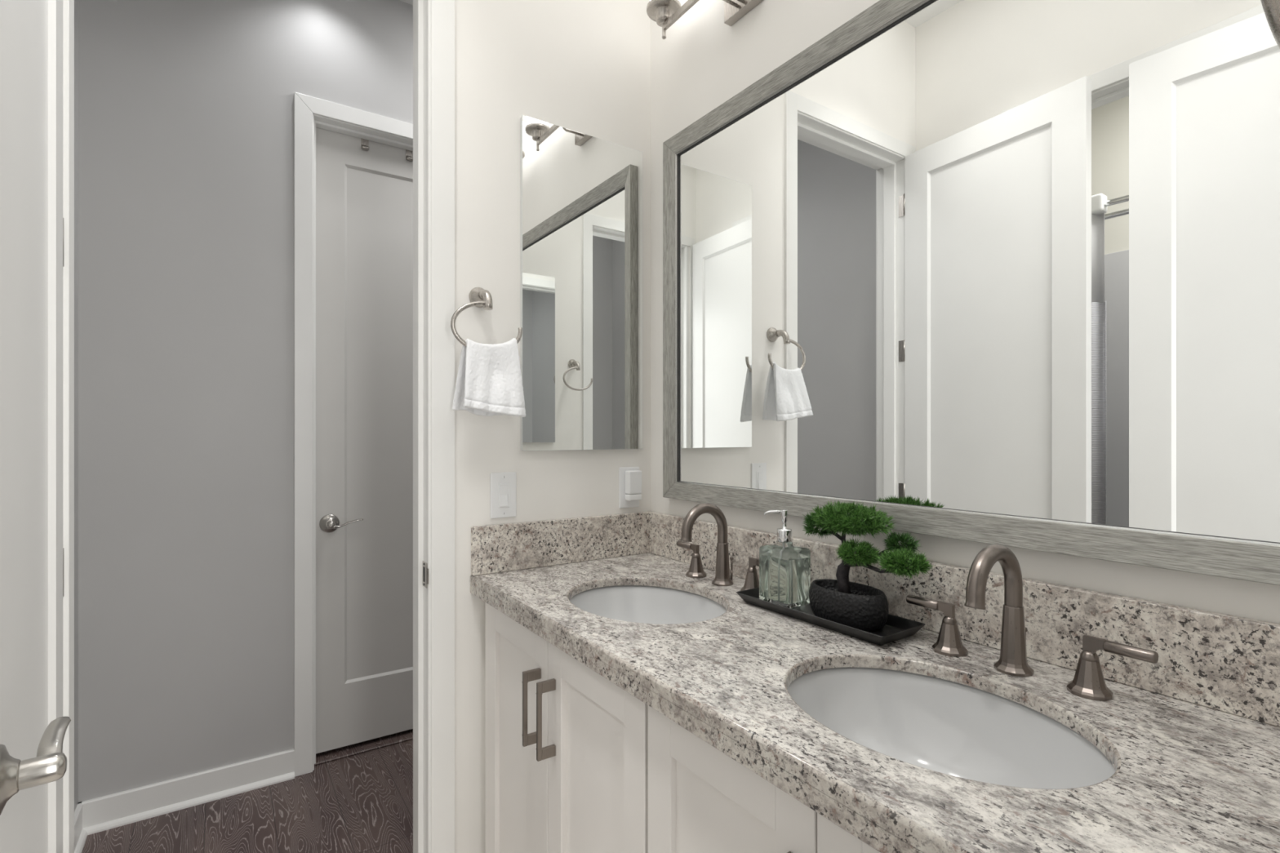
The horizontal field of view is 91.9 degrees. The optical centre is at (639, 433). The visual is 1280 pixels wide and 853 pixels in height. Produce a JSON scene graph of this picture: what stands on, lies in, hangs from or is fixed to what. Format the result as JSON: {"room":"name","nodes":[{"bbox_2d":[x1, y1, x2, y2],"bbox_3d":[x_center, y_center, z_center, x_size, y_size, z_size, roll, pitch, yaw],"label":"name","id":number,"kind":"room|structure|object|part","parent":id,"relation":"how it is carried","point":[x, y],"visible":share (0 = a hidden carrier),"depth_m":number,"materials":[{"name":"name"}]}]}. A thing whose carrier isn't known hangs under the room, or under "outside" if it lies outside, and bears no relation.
{"room":"bathroom","nodes":[
{"label":"bathroom","id":0,"kind":"room"},
{"bbox_2d":[74,0,78,811],"bbox_3d":[-1.569,-0.247,1.556,0.100,3.050,0.953,0,0,-34],"label":"wall","id":1,"kind":"structure","parent":0,"point":[76,2],"depth_m":1.95,"materials":[{"name":"grey paint"}]},
{"bbox_2d":[74,802,87,852],"bbox_3d":[-1.521,1.228,1.597,0.026,0.100,0.938,0,0,-34],"label":"baseboard","id":2,"kind":"structure","parent":1,"relation":"attached to","point":[80,833],"depth_m":1.92,"materials":[{"name":"white paint"}]},
{"bbox_2d":[78,0,413,802],"bbox_3d":[-0.510,-0.247,2.910,3.374,3.050,0.100,0,0,-34],"label":"wall","id":3,"kind":"structure","parent":0,"point":[186,107],"depth_m":2.14,"materials":[{"name":"grey paint"}]},
{"bbox_2d":[77,748,294,835],"bbox_3d":[-1.538,1.228,2.137,0.604,0.100,0.026,0,0,-34],"label":"baseboard","id":4,"kind":"structure","parent":3,"relation":"attached to","point":[110,811],"depth_m":2.12,"materials":[{"name":"white paint"}]},
{"bbox_2d":[293,92,413,777],"bbox_3d":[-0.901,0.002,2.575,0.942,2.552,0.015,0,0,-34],"label":"trim","id":5,"kind":"structure","parent":3,"relation":"attached to","point":[304,106],"depth_m":2.32,"materials":[{"name":"white paint"}]},
{"bbox_2d":[314,728,413,765],"bbox_3d":[-0.959,1.274,2.660,0.808,0.008,0.130,0,0,-34],"label":"threshold","id":6,"kind":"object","parent":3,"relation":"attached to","point":[384,741],"depth_m":2.51,"materials":[{"name":"brown wood"}]},
{"bbox_2d":[315,127,413,753],"bbox_3d":[-0.938,0.026,2.631,0.800,2.452,0.096,0,0,-34],"label":"door","id":7,"kind":"structure","parent":3,"relation":"in","point":[364,198],"depth_m":2.52,"materials":[{"name":"beige paint"}]},
{"bbox_3d":[-1.163,0.355,2.444,0.131,0.031,0.040,0,0,-34],"label":"lever","id":8,"kind":"part","parent":7,"relation":"part of","materials":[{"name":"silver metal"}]},
{"bbox_2d":[360,137,368,151],"bbox_3d":[-1.125,-1.178,2.527,0.028,0.052,0.059,0,0,-34],"label":"hook","id":9,"kind":"object","parent":7,"relation":"attached to","point":[364,143],"visible":0.99,"depth_m":2.52,"materials":[{"name":"silver metal"}]},
{"bbox_2d":[405,149,413,161],"bbox_3d":[-0.981,-1.178,2.625,0.028,0.052,0.059,0,0,-34],"label":"hook","id":10,"kind":"object","parent":7,"relation":"attached to","point":[408,153],"visible":0.96,"depth_m":2.61,"materials":[{"name":"silver metal"}]},
{"bbox_2d":[81,739,413,852],"bbox_3d":[0.011,1.308,0.963,4.900,0.060,4.508,0,0,-34],"label":"floor","id":11,"kind":"structure","parent":0,"point":[362,802],"depth_m":2.04,"materials":[{"name":"brown wood"}]},
{"bbox_2d":[484,602,648,852],"bbox_3d":[0.001,0.845,1.425,0.574,0.866,0.758,0,0,-34],"label":"vanity cabinet","id":12,"kind":"object","parent":11,"relation":"on","point":[566,747],"visible":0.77,"depth_m":1.23,"materials":[{"name":"white paint"}]},
{"bbox_3d":[-0.279,0.790,1.413,0.020,0.745,0.350,0,0,-34],"label":"door","id":13,"kind":"part","parent":12,"relation":"part of","materials":[{"name":"white paint"}]},
{"bbox_3d":[-0.224,0.564,1.278,0.039,0.152,0.009,0,0,-34],"label":"handle","id":14,"kind":"part","parent":12,"relation":"part of","materials":[{"name":"silver metal"}]},
{"bbox_3d":[-0.185,0.564,1.222,0.039,0.152,0.009,0,0,-34],"label":"handle","id":15,"kind":"part","parent":12,"relation":"part of","materials":[{"name":"silver metal"}]},
{"bbox_3d":[-0.082,0.790,1.123,0.020,0.745,0.347,0,0,-34],"label":"door","id":16,"kind":"part","parent":12,"relation":"part of","materials":[{"name":"white paint"}]},
{"bbox_2d":[470,552,1279,852],"bbox_3d":[0.231,0.385,1.112,0.567,0.046,1.540,0,0,-34],"label":"countertop","id":17,"kind":"structure","parent":12,"relation":"on","point":[1188,777],"depth_m":0.76,"materials":[{"name":"stone"}]},
{"bbox_2d":[471,511,652,575],"bbox_3d":[-0.196,0.300,1.742,0.566,0.124,0.020,0,0,-34],"label":"side splash","id":18,"kind":"object","parent":17,"relation":"on","point":[506,547],"visible":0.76,"depth_m":1.71,"materials":[{"name":"stone"}]},
{"bbox_2d":[569,585,726,624],"bbox_3d":[0.013,0.462,1.372,0.355,0.160,0.445,0,0,-34],"label":"sink basin","id":19,"kind":"object","parent":17,"relation":"in","point":[630,603],"visible":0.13,"depth_m":1.53,"materials":[{"name":"grey ceramic"}]},
{"bbox_2d":[675,502,759,591],"bbox_3d":[0.160,0.262,1.468,0.156,0.198,0.350,0,0,-34],"label":"faucet","id":20,"kind":"object","parent":17,"relation":"on","point":[722,578],"visible":0.91,"depth_m":1.48,"materials":[{"name":"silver metal"}]},
{"bbox_3d":[0.125,0.299,1.604,0.022,0.032,0.086,0,0,-34],"label":"lever","id":21,"kind":"part","parent":20,"relation":"part of","materials":[{"name":"brown metal"}]},
{"bbox_3d":[0.158,0.262,1.467,0.152,0.198,0.053,0,0,-34],"label":"spout","id":22,"kind":"part","parent":20,"relation":"part of","materials":[{"name":"brown metal"}]},
{"bbox_3d":[0.223,0.330,1.506,0.009,0.063,0.009,0,0,-34],"label":"drain lift rod","id":23,"kind":"part","parent":20,"relation":"part of","materials":[{"name":"brown metal"}]},
{"bbox_3d":[0.274,0.299,1.386,0.022,0.032,0.086,0,0,-34],"label":"lever","id":24,"kind":"part","parent":20,"relation":"part of","materials":[{"name":"brown metal"}]},
{"bbox_2d":[736,587,924,645],"bbox_3d":[0.358,0.350,1.217,0.128,0.022,0.357,0,0,-34],"label":"tray","id":25,"kind":"object","parent":17,"relation":"on","point":[895,628],"visible":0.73,"depth_m":1.14,"materials":[{"name":"black paint"}]},
{"bbox_2d":[759,509,810,608],"bbox_3d":[0.305,0.258,1.309,0.070,0.196,0.085,0,0,-34],"label":"soap dispenser","id":26,"kind":"object","parent":25,"relation":"on","point":[784,567],"visible":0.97,"depth_m":1.28,"materials":[{"name":"clear glass"}]},
{"bbox_2d":[759,540,810,608],"bbox_3d":[0.305,0.292,1.309,0.070,0.128,0.085,0,0,-34],"label":"bottle","id":27,"kind":"object","parent":26,"relation":"attached to","point":[784,567],"depth_m":1.28,"materials":[{"name":"clear glass"}]},
{"bbox_2d":[801,499,933,631],"bbox_3d":[0.418,0.241,1.159,0.119,0.231,0.289,0,0,-34],"label":"bonsai","id":28,"kind":"object","parent":25,"relation":"on","point":[864,607],"visible":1,"depth_m":1.14,"materials":[{"name":"green plant"}]},
{"bbox_2d":[787,666,1115,789],"bbox_3d":[0.384,0.462,0.824,0.355,0.160,0.445,0,0,-34],"label":"sink basin","id":29,"kind":"object","parent":17,"relation":"in","point":[942,726],"visible":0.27,"depth_m":0.94,"materials":[{"name":"grey ceramic"}]},
{"bbox_2d":[906,543,1158,701],"bbox_3d":[0.532,0.262,0.920,0.156,0.198,0.350,0,0,-34],"label":"faucet","id":30,"kind":"object","parent":17,"relation":"on","point":[1088,682],"visible":1,"depth_m":0.93,"materials":[{"name":"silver metal"}]},
{"bbox_3d":[0.497,0.299,1.056,0.022,0.032,0.086,0,0,-34],"label":"lever","id":31,"kind":"part","parent":30,"relation":"part of","materials":[{"name":"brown metal"}]},
{"bbox_3d":[0.530,0.262,0.919,0.152,0.198,0.053,0,0,-34],"label":"spout","id":32,"kind":"part","parent":30,"relation":"part of","materials":[{"name":"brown metal"}]},
{"bbox_3d":[0.645,0.299,0.838,0.022,0.032,0.086,0,0,-34],"label":"lever","id":33,"kind":"part","parent":30,"relation":"part of","materials":[{"name":"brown metal"}]},
{"bbox_2d":[648,706,879,852],"bbox_3d":[0.432,0.845,0.789,0.574,0.866,0.773,0,0,-34],"label":"vanity cabinet","id":34,"kind":"object","parent":11,"relation":"on","point":[701,799],"visible":0.28,"depth_m":0.84,"materials":[{"name":"white paint"}]},
{"bbox_3d":[0.304,0.790,0.553,0.020,0.745,0.351,0,0,-34],"label":"door","id":35,"kind":"part","parent":34,"relation":"part of","materials":[{"name":"white paint"}]},
{"bbox_2d":[400,0,413,4],"bbox_3d":[0.011,-1.802,0.963,4.900,0.060,4.508,0,0,-34],"label":"ceiling","id":36,"kind":"structure","parent":0,"point":[410,2],"depth_m":2.54,"materials":[{"name":"paint"}]},
{"bbox_2d":[452,337,525,417],"bbox_3d":[-0.378,-0.143,1.549,0.165,0.203,0.111,0,0,-34],"label":"hand towel","id":37,"kind":"object","parent":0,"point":[489,383],"visible":1,"depth_m":1.53,"materials":[{"name":"white fabric"}]},
{"bbox_2d":[454,0,650,852],"bbox_3d":[0.131,-0.247,2.055,3.274,3.050,0.130,0,0,-34],"label":"wall","id":38,"kind":"structure","parent":0,"point":[583,66],"depth_m":1.65,"materials":[{"name":"beige paint"}]},
{"bbox_2d":[0,0,71,852],"bbox_3d":[-0.848,0.040,0.883,0.093,2.452,0.696,0,0,-38],"label":"door","id":39,"kind":"structure","parent":38,"relation":"in","point":[33,726],"depth_m":0.89,"materials":[{"name":"white paint"}]},
{"bbox_3d":[-0.671,0.361,0.704,0.037,0.031,0.131,0,0,-38],"label":"lever","id":40,"kind":"part","parent":39,"relation":"part of","materials":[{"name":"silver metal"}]},
{"bbox_2d":[62,0,431,852],"bbox_3d":[-0.841,0.040,1.393,0.714,2.476,0.145,0,0,-34],"label":"trim","id":41,"kind":"structure","parent":38,"relation":"attached to","point":[421,8],"depth_m":1.53,"materials":[{"name":"white paint"}]},
{"bbox_3d":[-0.535,0.351,1.543,0.004,0.063,0.048,0,0,-34],"label":"strike plate","id":42,"kind":"part","parent":41,"relation":"part of","materials":[{"name":"silver metal"}]},
{"bbox_2d":[431,0,454,852],"bbox_3d":[-0.803,0.017,1.337,0.806,2.522,0.012,0,0,-34],"label":"trim","id":43,"kind":"structure","parent":38,"relation":"attached to","point":[442,11],"depth_m":1.54,"materials":[{"name":"white paint"}]},
{"bbox_2d":[450,287,522,346],"bbox_3d":[-0.396,-0.289,1.568,0.185,0.179,0.082,0,0,-34],"label":"towel ring","id":44,"kind":"object","parent":38,"relation":"attached to","point":[479,297],"visible":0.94,"depth_m":1.54,"materials":[{"name":"silver metal"}]},
{"bbox_3d":[-0.395,-0.345,1.569,0.052,0.068,0.082,0,0,-34],"label":"post","id":45,"kind":"part","parent":44,"relation":"part of","materials":[{"name":"silver metal"}]},
{"bbox_2d":[490,471,516,518],"bbox_3d":[-0.359,0.162,1.635,0.072,0.120,0.012,0,0,-34],"label":"light switch","id":46,"kind":"object","parent":38,"relation":"attached to","point":[503,485],"visible":1,"depth_m":1.63,"materials":[{"name":"white plastic"}]},
{"bbox_2d":[520,114,642,451],"bbox_3d":[-0.158,-0.404,1.770,0.390,0.899,0.016,0,0,-34],"label":"medicine cabinet","id":47,"kind":"object","parent":38,"relation":"attached to","point":[581,193],"visible":1,"depth_m":1.75,"materials":[{"name":"white mirror"}]},
{"bbox_2d":[618,466,639,508],"bbox_3d":[-0.032,0.161,1.861,0.072,0.122,0.007,0,0,-34],"label":"outlet","id":48,"kind":"object","parent":38,"relation":"attached to","point":[623,504],"visible":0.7,"depth_m":1.85,"materials":[{"name":"white plastic"}]},
{"bbox_2d":[625,470,641,501],"bbox_3d":[-0.019,0.154,1.848,0.046,0.088,0.026,0,0,-34],"label":"night light","id":49,"kind":"object","parent":48,"relation":"attached to","point":[633,477],"visible":1,"depth_m":1.84,"materials":[{"name":"white plastic"}]},
{"bbox_2d":[808,578,888,631],"bbox_3d":[0.394,0.324,1.178,0.100,0.065,0.164,0,0,-34],"label":"pot","id":50,"kind":"object","parent":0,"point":[864,607],"depth_m":1.14,"materials":[{"name":"black ceramic"}]},
{"bbox_2d":[650,0,1279,623],"bbox_3d":[0.507,-0.247,1.300,0.100,3.050,1.542,0,0,-34],"label":"wall","id":51,"kind":"structure","parent":0,"point":[702,62],"depth_m":1.53,"materials":[{"name":"beige paint"}]},
{"bbox_2d":[646,0,763,39],"bbox_3d":[0.206,-1.167,1.517,0.152,0.219,0.554,0,0,-34],"label":"vanity light","id":52,"kind":"object","parent":51,"relation":"attached to","point":[665,13],"visible":1,"depth_m":1.64,"materials":[{"name":"silver metal"}]},
{"bbox_3d":[0.213,-1.086,1.533,0.077,0.030,0.008,0,0,-34],"label":"arm","id":53,"kind":"part","parent":52,"relation":"part of","materials":[{"name":"silver metal"}]},
{"bbox_2d":[649,511,1279,727],"bbox_3d":[0.463,0.300,1.258,0.020,0.124,1.520,0,0,-34],"label":"backsplash","id":54,"kind":"structure","parent":51,"relation":"attached to","point":[1228,664],"depth_m":0.93,"materials":[{"name":"stone"}]},
{"bbox_2d":[662,0,1279,585],"bbox_3d":[0.453,-0.333,1.263,0.029,1.035,1.335,0,0,-34],"label":"framed mirror","id":55,"kind":"object","parent":51,"relation":"attached to","point":[1006,273],"visible":0.97,"depth_m":1.05,"materials":[{"name":"grey mirror"}]},
{"bbox_3d":[1.070,-0.247,0.671,3.274,3.050,0.130,0,0,-34],"label":"wall","id":56,"kind":"structure","parent":0,"visible":0},
{"bbox_2d":[1260,0,1279,48],"bbox_3d":[0.426,-0.326,0.363,0.185,0.179,0.082,0,0,-34],"label":"towel ring","id":57,"kind":"object","parent":56,"relation":"attached to","point":[1271,8],"visible":1,"depth_m":0.36,"materials":[{"name":"silver metal"}]}
]}

